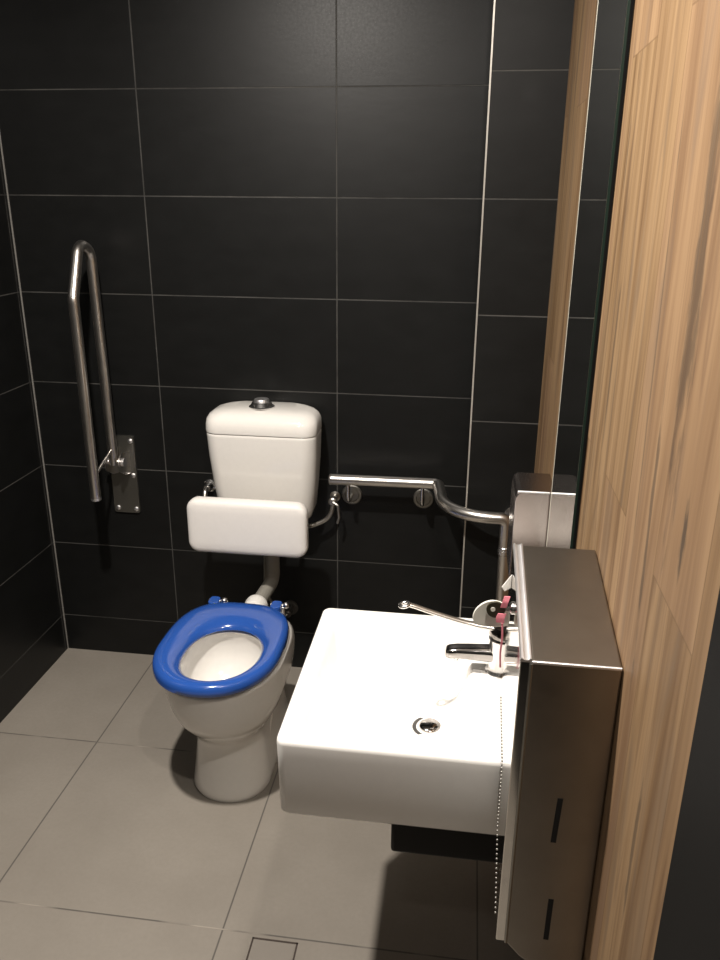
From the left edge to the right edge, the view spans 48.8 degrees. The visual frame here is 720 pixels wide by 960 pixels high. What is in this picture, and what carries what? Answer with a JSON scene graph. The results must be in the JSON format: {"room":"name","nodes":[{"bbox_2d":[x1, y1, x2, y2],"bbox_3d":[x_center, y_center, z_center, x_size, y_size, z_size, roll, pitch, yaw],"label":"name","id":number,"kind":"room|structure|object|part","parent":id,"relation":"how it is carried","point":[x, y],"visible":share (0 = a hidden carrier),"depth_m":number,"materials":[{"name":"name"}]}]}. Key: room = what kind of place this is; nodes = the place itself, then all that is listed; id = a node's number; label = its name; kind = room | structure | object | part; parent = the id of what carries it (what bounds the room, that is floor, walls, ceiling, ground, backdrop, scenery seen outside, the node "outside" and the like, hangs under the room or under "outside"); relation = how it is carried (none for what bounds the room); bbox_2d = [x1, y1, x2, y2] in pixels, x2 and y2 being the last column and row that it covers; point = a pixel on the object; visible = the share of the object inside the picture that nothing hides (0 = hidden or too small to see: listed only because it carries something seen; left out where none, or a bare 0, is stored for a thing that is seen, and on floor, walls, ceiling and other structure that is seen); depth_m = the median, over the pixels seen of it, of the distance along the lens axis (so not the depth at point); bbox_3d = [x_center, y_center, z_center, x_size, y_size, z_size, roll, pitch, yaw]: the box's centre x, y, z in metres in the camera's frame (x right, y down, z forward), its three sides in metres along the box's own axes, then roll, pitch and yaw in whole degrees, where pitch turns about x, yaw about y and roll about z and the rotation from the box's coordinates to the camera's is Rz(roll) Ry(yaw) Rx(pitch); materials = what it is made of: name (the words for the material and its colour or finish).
{"room":"public restroom","nodes":[
{"label":"public restroom","id":0,"kind":"room"},
{"bbox_2d":[0,146,67,722],"bbox_3d":[-1.399,0.035,1.064,0.100,2.500,3.400,3,20,7],"label":"wall","id":1,"kind":"structure","parent":0,"point":[32,627],"depth_m":2.67,"materials":[{"name":"black tile"}]},
{"bbox_2d":[0,0,493,667],"bbox_3d":[-0.271,-0.500,2.585,1.899,2.500,0.100,3,20,7],"label":"wall","id":2,"kind":"structure","parent":0,"point":[275,200],"depth_m":2.48,"materials":[{"name":"black tile"}]},
{"bbox_2d":[0,134,68,648],"bbox_3d":[-1.118,-0.527,2.643,0.004,2.500,0.004,3,20,7],"label":"trim","id":3,"kind":"structure","parent":2,"relation":"attached to","point":[0,134],"depth_m":2.71,"materials":[{"name":"metal"}]},
{"bbox_2d":[68,240,140,512],"bbox_3d":[-0.840,-0.285,2.552,0.093,0.936,0.259,3,20,7],"label":"rail","id":4,"kind":"object","parent":2,"relation":"attached to","point":[120,459],"visible":1,"depth_m":2.52,"materials":[{"name":"metal"}]},
{"bbox_3d":[-0.826,-0.020,2.779,0.093,0.284,0.008,3,20,7],"label":"wall plate","id":5,"kind":"part","parent":4,"relation":"part of","materials":[{"name":"metal"}]},
{"bbox_2d":[187,479,308,557],"bbox_3d":[-0.355,0.123,2.620,0.416,0.206,0.272,3,20,7],"label":"backrest cushion","id":6,"kind":"object","parent":2,"relation":"attached to","point":[215,524],"visible":0.99,"depth_m":2.48,"materials":[{"name":"white plastic"}]},
{"bbox_3d":[-0.524,0.104,2.646,0.069,0.109,0.259,-3,20,-10],"label":"bracket arm","id":7,"kind":"part","parent":6,"relation":"part of"},
{"bbox_2d":[206,397,321,517],"bbox_3d":[-0.310,-0.070,2.596,0.363,0.400,0.167,3,20,7],"label":"toilet cistern","id":8,"kind":"object","parent":2,"relation":"attached to","point":[261,448],"visible":0.95,"depth_m":2.52,"materials":[{"name":"white ceramic"}]},
{"bbox_3d":[-0.309,-0.198,2.551,0.363,0.071,0.167,3,20,7],"label":"cistern lid","id":9,"kind":"part","parent":8,"relation":"part of","materials":[{"name":"white ceramic"}]},
{"bbox_2d":[256,556,279,600],"bbox_3d":[-0.311,0.259,2.643,0.055,0.278,0.193,4,20,10],"label":"pipe","id":10,"kind":"object","parent":8,"relation":"attached to","point":[270,583],"visible":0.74,"depth_m":2.70,"materials":[{"name":"grey plastic"}]},
{"bbox_2d":[264,556,265,579],"bbox_3d":[-0.326,0.295,2.787,0.007,0.089,0.066,3,20,7],"label":"pipe","id":11,"kind":"object","parent":2,"relation":"attached to","point":[264,556],"depth_m":2.78,"materials":[{"name":"metal"}]},
{"bbox_2d":[285,600,297,616],"bbox_3d":[-0.237,0.443,2.827,0.044,0.066,0.066,3,20,7],"label":"valve","id":12,"kind":"object","parent":2,"relation":"attached to","point":[292,609],"depth_m":2.86,"materials":[{"name":"metal"}]},
{"bbox_2d":[328,491,340,523],"bbox_3d":[-0.084,0.093,2.678,0.047,0.091,0.071,3,20,7],"label":"tap","id":13,"kind":"object","parent":2,"relation":"attached to","point":[335,496],"visible":1,"depth_m":2.65,"materials":[{"name":"silver metal"}]},
{"bbox_2d":[308,508,334,527],"bbox_3d":[-0.147,0.126,2.667,0.123,0.080,0.035,-5,20,-14],"label":"hose","id":14,"kind":"object","parent":13,"relation":"attached to","point":[331,511],"visible":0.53,"depth_m":2.67,"materials":[{"name":"grey metal"}]},
{"bbox_3d":[-0.079,0.109,2.652,0.029,0.078,0.011,9,21,22],"label":"lever","id":15,"kind":"part","parent":13,"relation":"part of","materials":[{"name":"silver metal"}]},
{"bbox_2d":[329,474,509,605],"bbox_3d":[0.218,0.228,2.567,0.667,0.461,0.260,14,24,34],"label":"grab rail","id":16,"kind":"object","parent":2,"relation":"attached to","point":[423,497],"visible":0.8,"depth_m":2.51,"materials":[{"name":"metal"}]},
{"bbox_3d":[-0.033,0.033,2.633,0.012,0.081,0.092,3,20,7],"label":"support rod","id":17,"kind":"part","parent":16,"relation":"part of","materials":[{"name":"silver metal"}]},
{"bbox_3d":[0.207,0.045,2.603,0.012,0.081,0.092,3,20,7],"label":"support rod","id":18,"kind":"part","parent":16,"relation":"part of","materials":[{"name":"silver metal"}]},
{"bbox_2d":[0,648,524,959],"bbox_3d":[-0.511,1.280,1.433,1.899,0.080,3.500,3,20,7],"label":"floor","id":19,"kind":"structure","parent":0,"point":[111,848],"depth_m":2.08,"materials":[{"name":"tile"}]},
{"bbox_2d":[152,594,294,801],"bbox_3d":[-0.374,0.642,2.389,0.357,0.481,0.656,3,20,7],"label":"pan","id":20,"kind":"object","parent":19,"relation":"on","point":[223,668],"visible":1,"depth_m":2.27,"materials":[{"name":"white ceramic"}]},
{"bbox_3d":[-0.388,0.462,2.228,0.349,0.034,0.469,3,20,7],"label":"toilet seat","id":21,"kind":"part","parent":20,"relation":"part of","materials":[{"name":"blue plastic"}]},
{"bbox_2d":[246,937,297,959],"bbox_3d":[-0.207,1.103,1.817,0.110,0.003,0.111,3,20,7],"label":"floor drain","id":22,"kind":"object","parent":19,"relation":"on","point":[261,950],"visible":1,"depth_m":1.84,"materials":[{"name":"metal"}]},
{"bbox_2d":[461,0,574,617],"bbox_3d":[0.491,-0.396,2.312,0.309,2.500,0.272,3,20,7],"label":"wall","id":23,"kind":"structure","parent":0,"point":[532,38],"depth_m":2.11,"materials":[{"name":"black tile"}]},
{"bbox_2d":[459,0,495,617],"bbox_3d":[0.320,-0.359,2.205,0.004,2.500,0.003,3,20,7],"label":"trim","id":24,"kind":"structure","parent":23,"relation":"attached to","point":[494,0],"depth_m":2.14,"materials":[{"name":"metal"}]},
{"bbox_2d":[534,0,719,959],"bbox_3d":[0.362,0.157,0.760,0.120,2.500,3.028,3,20,7],"label":"wall","id":25,"kind":"structure","parent":0,"point":[649,510],"depth_m":0.86,"materials":[{"name":"brown wood"}]},
{"bbox_2d":[277,608,501,834],"bbox_3d":[0.132,0.429,1.482,0.486,0.153,0.449,3,20,7],"label":"basin","id":26,"kind":"object","parent":25,"relation":"attached to","point":[378,725],"visible":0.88,"depth_m":1.39,"materials":[{"name":"white ceramic"}]},
{"bbox_2d":[391,824,496,861],"bbox_3d":[0.221,0.552,1.476,0.295,0.072,0.336,3,20,7],"label":"bracket","id":27,"kind":"object","parent":26,"relation":"attached to","point":[408,839],"visible":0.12,"depth_m":1.33,"materials":[{"name":"black plastic"}]},
{"bbox_2d":[398,600,506,678],"bbox_3d":[0.177,0.289,1.456,0.218,0.129,0.054,3,20,7],"label":"tap","id":28,"kind":"object","parent":26,"relation":"on","point":[489,653],"visible":0.7,"depth_m":1.44,"materials":[{"name":"silver metal"}]},
{"bbox_3d":[0.175,0.251,1.444,0.175,0.049,0.033,3,20,7],"label":"lever","id":29,"kind":"part","parent":28,"relation":"part of","materials":[{"name":"silver metal"}]},
{"bbox_3d":[0.205,0.316,1.462,0.094,0.028,0.036,3,20,7],"label":"spout","id":30,"kind":"part","parent":28,"relation":"part of","materials":[{"name":"silver metal"}]},
{"bbox_2d":[507,472,551,576],"bbox_3d":[0.399,0.108,1.868,0.088,0.224,0.142,3,20,7],"label":"soap dispenser","id":31,"kind":"object","parent":25,"relation":"attached to","point":[530,492],"visible":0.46,"depth_m":1.80,"materials":[{"name":"metal"}]},
{"bbox_2d":[494,543,621,959],"bbox_3d":[0.275,0.417,1.188,0.129,0.580,0.270,3,20,7],"label":"dispenser","id":32,"kind":"object","parent":25,"relation":"attached to","point":[562,668],"visible":1,"depth_m":1.06,"materials":[{"name":"metal"}]},
{"bbox_2d":[486,601,509,617],"bbox_3d":[0.201,0.189,1.153,0.035,0.026,0.006,3,20,7],"label":"toilet roll holder","id":33,"kind":"object","parent":32,"relation":"attached to","point":[493,608],"visible":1,"depth_m":1.15,"materials":[{"name":"plastic"}]},
{"bbox_2d":[473,600,509,626],"bbox_3d":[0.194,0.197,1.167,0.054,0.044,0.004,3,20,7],"label":"toilet paper roll","id":34,"kind":"object","parent":33,"relation":"hanging from","point":[480,616],"visible":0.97,"depth_m":1.17,"materials":[{"name":"white paper"}]},
{"bbox_2d":[496,596,509,667],"bbox_3d":[0.206,0.223,1.159,0.018,0.117,0.003,3,20,7],"label":"pull cord","id":35,"kind":"object","parent":33,"relation":"attached to","point":[500,617],"visible":1,"depth_m":1.15,"materials":[{"name":"plastic"}]},
{"bbox_2d":[502,575,511,590],"bbox_3d":[0.224,0.157,1.208,0.016,0.026,0.003,-4,20,-11],"label":"paper slip","id":36,"kind":"object","parent":32,"relation":"attached to","point":[507,585],"visible":1,"depth_m":1.21,"materials":[{"name":"white paper"}]},
{"bbox_3d":[0.224,0.386,1.185,0.014,0.514,0.264,3,20,7],"label":"door","id":37,"kind":"part","parent":32,"relation":"part of","materials":[{"name":"metal"}]},
{"bbox_2d":[546,0,633,548],"bbox_3d":[0.407,-0.350,1.431,0.011,1.255,0.348,3,20,7],"label":"wall mirror","id":38,"kind":"object","parent":25,"relation":"attached to","point":[613,24],"visible":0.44,"depth_m":1.38,"materials":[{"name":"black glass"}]}
]}

